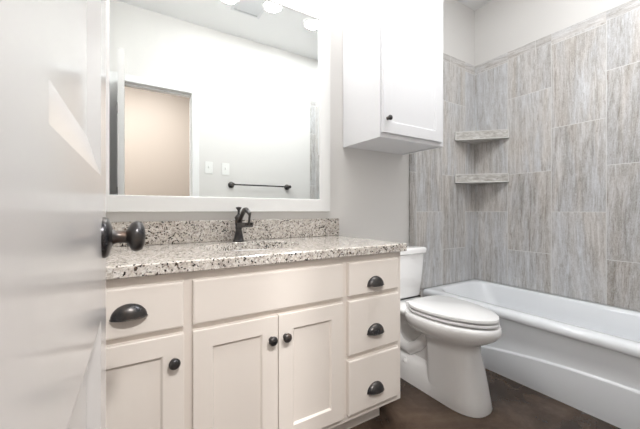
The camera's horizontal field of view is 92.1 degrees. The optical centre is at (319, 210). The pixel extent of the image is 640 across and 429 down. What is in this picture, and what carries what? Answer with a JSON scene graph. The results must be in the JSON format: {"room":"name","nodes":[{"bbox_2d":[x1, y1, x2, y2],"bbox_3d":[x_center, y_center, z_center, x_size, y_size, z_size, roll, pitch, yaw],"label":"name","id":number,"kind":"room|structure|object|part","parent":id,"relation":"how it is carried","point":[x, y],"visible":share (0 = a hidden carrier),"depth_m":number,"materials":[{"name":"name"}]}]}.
{"room":"bathroom","nodes":[
{"label":"bathroom","id":0,"kind":"room"},
{"bbox_2d":[106,0,474,296],"bbox_3d":[0.149,-0.375,2.025,2.965,2.750,0.100,0,0,-31],"label":"wall","id":1,"kind":"structure","parent":0,"point":[369,189],"depth_m":2.03,"materials":[{"name":"paint"}]},
{"bbox_2d":[106,0,329,211],"bbox_3d":[-0.451,-0.604,1.583,1.190,1.222,0.026,0,0,-31],"label":"mirror","id":2,"kind":"object","parent":1,"relation":"attached to","point":[212,105],"visible":0.85,"depth_m":1.53,"materials":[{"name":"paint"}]},
{"bbox_2d":[110,218,338,246],"bbox_3d":[-0.441,0.102,1.591,1.303,0.106,0.020,0,0,-31],"label":"backsplash","id":3,"kind":"structure","parent":1,"relation":"attached to","point":[157,232],"depth_m":1.55,"materials":[{"name":"stone"}]},
{"bbox_2d":[343,0,442,154],"bbox_3d":[0.473,-0.926,1.934,0.532,1.052,0.394,0,0,-31],"label":"upper cabinet","id":4,"kind":"object","parent":1,"relation":"attached to","point":[393,49],"visible":1,"depth_m":1.80,"materials":[{"name":"paint"}]},
{"bbox_3d":[0.546,-0.926,1.793,0.489,1.007,0.018,0,0,-31],"label":"door","id":5,"kind":"part","parent":4,"relation":"part of","materials":[{"name":"paint"}]},
{"bbox_2d":[409,53,474,296],"bbox_3d":[1.003,-0.130,2.482,0.811,2.260,0.010,0,0,-31],"label":"wall tile","id":6,"kind":"structure","parent":1,"relation":"attached to","point":[441,209],"depth_m":2.49,"materials":[{"name":"grey tile"}]},
{"bbox_2d":[455,129,508,143],"bbox_3d":[1.303,-0.610,2.490,0.289,0.071,0.289,0,0,-31],"label":"corner shelf","id":7,"kind":"object","parent":1,"relation":"attached to","point":[482,136],"visible":1,"depth_m":2.49,"materials":[{"name":"stone"}]},
{"bbox_2d":[455,173,508,184],"bbox_3d":[1.303,-0.261,2.490,0.289,0.072,0.289,0,0,-31],"label":"corner shelf","id":8,"kind":"object","parent":1,"relation":"attached to","point":[488,178],"visible":1,"depth_m":2.48,"materials":[{"name":"stone"}]},
{"bbox_2d":[457,0,491,10],"bbox_3d":[0.545,-1.790,1.376,2.965,0.080,1.620,0,0,-31],"label":"ceiling","id":9,"kind":"structure","parent":0,"point":[474,5],"depth_m":2.61,"materials":[{"name":"paint"}]},
{"bbox_2d":[350,368,620,428],"bbox_3d":[0.943,1.040,-0.009,4.800,0.080,4.400,0,0,-31],"label":"floor","id":10,"kind":"structure","parent":0,"point":[515,405],"depth_m":1.51,"materials":[{"name":"concrete"}]},
{"bbox_2d":[106,252,399,428],"bbox_3d":[-0.296,0.596,1.349,1.301,0.808,0.588,0,0,-31],"label":"vanity cabinet","id":11,"kind":"object","parent":10,"relation":"on","point":[311,344],"visible":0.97,"depth_m":1.09,"materials":[{"name":"paint"}]},
{"bbox_3d":[-0.541,0.287,0.874,0.092,0.040,0.026,0,0,-31],"label":"cup pull","id":12,"kind":"part","parent":11,"relation":"part of","materials":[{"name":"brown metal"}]},
{"bbox_3d":[-0.555,0.292,0.892,0.297,0.142,0.020,0,0,-31],"label":"drawer","id":13,"kind":"part","parent":11,"relation":"part of","materials":[{"name":"paint"}]},
{"bbox_3d":[-0.555,0.625,0.892,0.297,0.484,0.020,0,0,-31],"label":"door","id":14,"kind":"part","parent":11,"relation":"part of","materials":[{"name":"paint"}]},
{"bbox_3d":[-0.440,0.463,0.933,0.034,0.033,0.030,0,0,-31],"label":"knob","id":15,"kind":"part","parent":11,"relation":"part of","materials":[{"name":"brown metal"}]},
{"bbox_3d":[-0.282,0.625,1.059,0.290,0.484,0.020,0,0,-31],"label":"door","id":16,"kind":"part","parent":11,"relation":"part of","materials":[{"name":"paint"}]},
{"bbox_2d":[106,235,406,279],"bbox_3d":[-0.296,0.173,1.359,1.308,0.037,0.568,0,0,-31],"label":"countertop","id":17,"kind":"structure","parent":11,"relation":"on","point":[122,262],"depth_m":1.17,"materials":[{"name":"stone"}]},
{"bbox_2d":[233,207,252,241],"bbox_3d":[-0.368,0.068,1.481,0.058,0.174,0.207,0,0,-31],"label":"faucet","id":18,"kind":"object","parent":17,"relation":"on","point":[238,237],"visible":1,"depth_m":1.52,"materials":[{"name":"black metal"}]},
{"bbox_3d":[-0.407,0.086,1.544,0.058,0.138,0.058,0,0,-31],"label":"post","id":19,"kind":"part","parent":18,"relation":"part of","materials":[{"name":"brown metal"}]},
{"bbox_3d":[-0.359,0.028,1.466,0.024,0.085,0.173,0,0,-31],"label":"handle","id":20,"kind":"part","parent":18,"relation":"part of","materials":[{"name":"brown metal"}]},
{"bbox_3d":[-0.362,0.070,1.471,0.038,0.031,0.157,0,0,-31],"label":"spout","id":21,"kind":"part","parent":18,"relation":"part of","materials":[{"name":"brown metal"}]},
{"bbox_2d":[231,249,265,250],"bbox_3d":[-0.298,0.272,1.371,0.469,0.157,0.360,0,0,-31],"label":"sink","id":22,"kind":"object","parent":17,"relation":"in","point":[245,249],"visible":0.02,"depth_m":1.53,"materials":[{"name":"white ceramic"}]},
{"bbox_3d":[-0.168,0.465,1.100,0.034,0.033,0.030,0,0,-31],"label":"knob","id":23,"kind":"part","parent":11,"relation":"part of","materials":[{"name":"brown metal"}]},
{"bbox_3d":[-0.120,0.465,1.129,0.034,0.033,0.030,0,0,-31],"label":"knob","id":24,"kind":"part","parent":11,"relation":"part of","materials":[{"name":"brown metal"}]},
{"bbox_3d":[-0.032,0.625,1.212,0.292,0.484,0.020,0,0,-31],"label":"door","id":25,"kind":"part","parent":11,"relation":"part of","materials":[{"name":"paint"}]},
{"bbox_3d":[0.240,0.752,1.378,0.288,0.230,0.020,0,0,-31],"label":"drawer","id":26,"kind":"part","parent":11,"relation":"part of","materials":[{"name":"paint"}]},
{"bbox_3d":[0.240,0.498,1.378,0.288,0.231,0.020,0,0,-31],"label":"drawer","id":27,"kind":"part","parent":11,"relation":"part of","materials":[{"name":"paint"}]},
{"bbox_3d":[0.240,0.292,1.378,0.288,0.142,0.020,0,0,-31],"label":"drawer","id":28,"kind":"part","parent":11,"relation":"part of","materials":[{"name":"paint"}]},
{"bbox_3d":[0.252,0.778,1.358,0.092,0.040,0.026,0,0,-31],"label":"cup pull","id":29,"kind":"part","parent":11,"relation":"part of","materials":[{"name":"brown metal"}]},
{"bbox_3d":[0.252,0.520,1.358,0.092,0.040,0.026,0,0,-31],"label":"cup pull","id":30,"kind":"part","parent":11,"relation":"part of","materials":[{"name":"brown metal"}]},
{"bbox_3d":[0.252,0.310,1.358,0.092,0.040,0.026,0,0,-31],"label":"cup pull","id":31,"kind":"part","parent":11,"relation":"part of","materials":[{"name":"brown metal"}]},
{"bbox_2d":[400,245,501,417],"bbox_3d":[0.644,0.623,1.794,0.436,0.755,0.778,0,0,-31],"label":"toilet","id":32,"kind":"object","parent":10,"relation":"on","point":[442,338],"visible":0.84,"depth_m":1.60,"materials":[{"name":"white ceramic"}]},
{"bbox_3d":[0.491,0.426,2.044,0.412,0.285,0.180,0,0,-31],"label":"tank","id":33,"kind":"part","parent":32,"relation":"part of","materials":[{"name":"white ceramic"}]},
{"bbox_3d":[0.493,0.264,2.041,0.436,0.038,0.199,0,0,-31],"label":"tank lid","id":34,"kind":"part","parent":32,"relation":"part of","materials":[{"name":"white ceramic"}]},
{"bbox_3d":[0.724,0.531,1.663,0.344,0.016,0.454,0,0,-31],"label":"lid","id":35,"kind":"part","parent":32,"relation":"part of","materials":[{"name":"white plastic"}]},
{"bbox_3d":[0.726,0.554,1.660,0.343,0.012,0.449,0,0,-31],"label":"seat","id":36,"kind":"part","parent":32,"relation":"part of","materials":[{"name":"white plastic"}]},
{"bbox_2d":[423,279,639,428],"bbox_3d":[1.463,0.798,1.879,0.670,0.404,1.514,0,0,-31],"label":"bathtub","id":37,"kind":"object","parent":10,"relation":"on","point":[582,355],"visible":0.72,"depth_m":1.69,"materials":[{"name":"white ceramic"}]},
{"bbox_2d":[475,0,639,311],"bbox_3d":[1.794,-0.375,2.080,0.100,2.750,1.520,0,0,-31],"label":"wall","id":38,"kind":"structure","parent":0,"point":[501,26],"depth_m":2.37,"materials":[{"name":"paint"}]},
{"bbox_2d":[475,0,639,310],"bbox_3d":[1.744,-0.333,2.056,0.010,1.854,1.510,0,0,-31],"label":"wall tile","id":39,"kind":"structure","parent":38,"relation":"attached to","point":[565,222],"depth_m":2.12,"materials":[{"name":"grey tile"}]},
{"bbox_3d":[0.672,-0.600,0.434,4.800,3.200,0.120,0,0,-31],"label":"wall","id":40,"kind":"structure","parent":0,"visible":0},
{"bbox_2d":[0,0,145,428],"bbox_3d":[-0.264,-0.047,0.311,0.166,2.070,0.628,0,0,-31],"label":"door","id":41,"kind":"structure","parent":40,"relation":"in","point":[57,237],"depth_m":0.22,"materials":[{"name":"paint"}]},
{"bbox_3d":[-0.345,0.047,0.556,0.054,0.055,0.055,0,0,-31],"label":"knob","id":42,"kind":"part","parent":41,"relation":"part of","materials":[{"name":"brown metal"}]}
]}

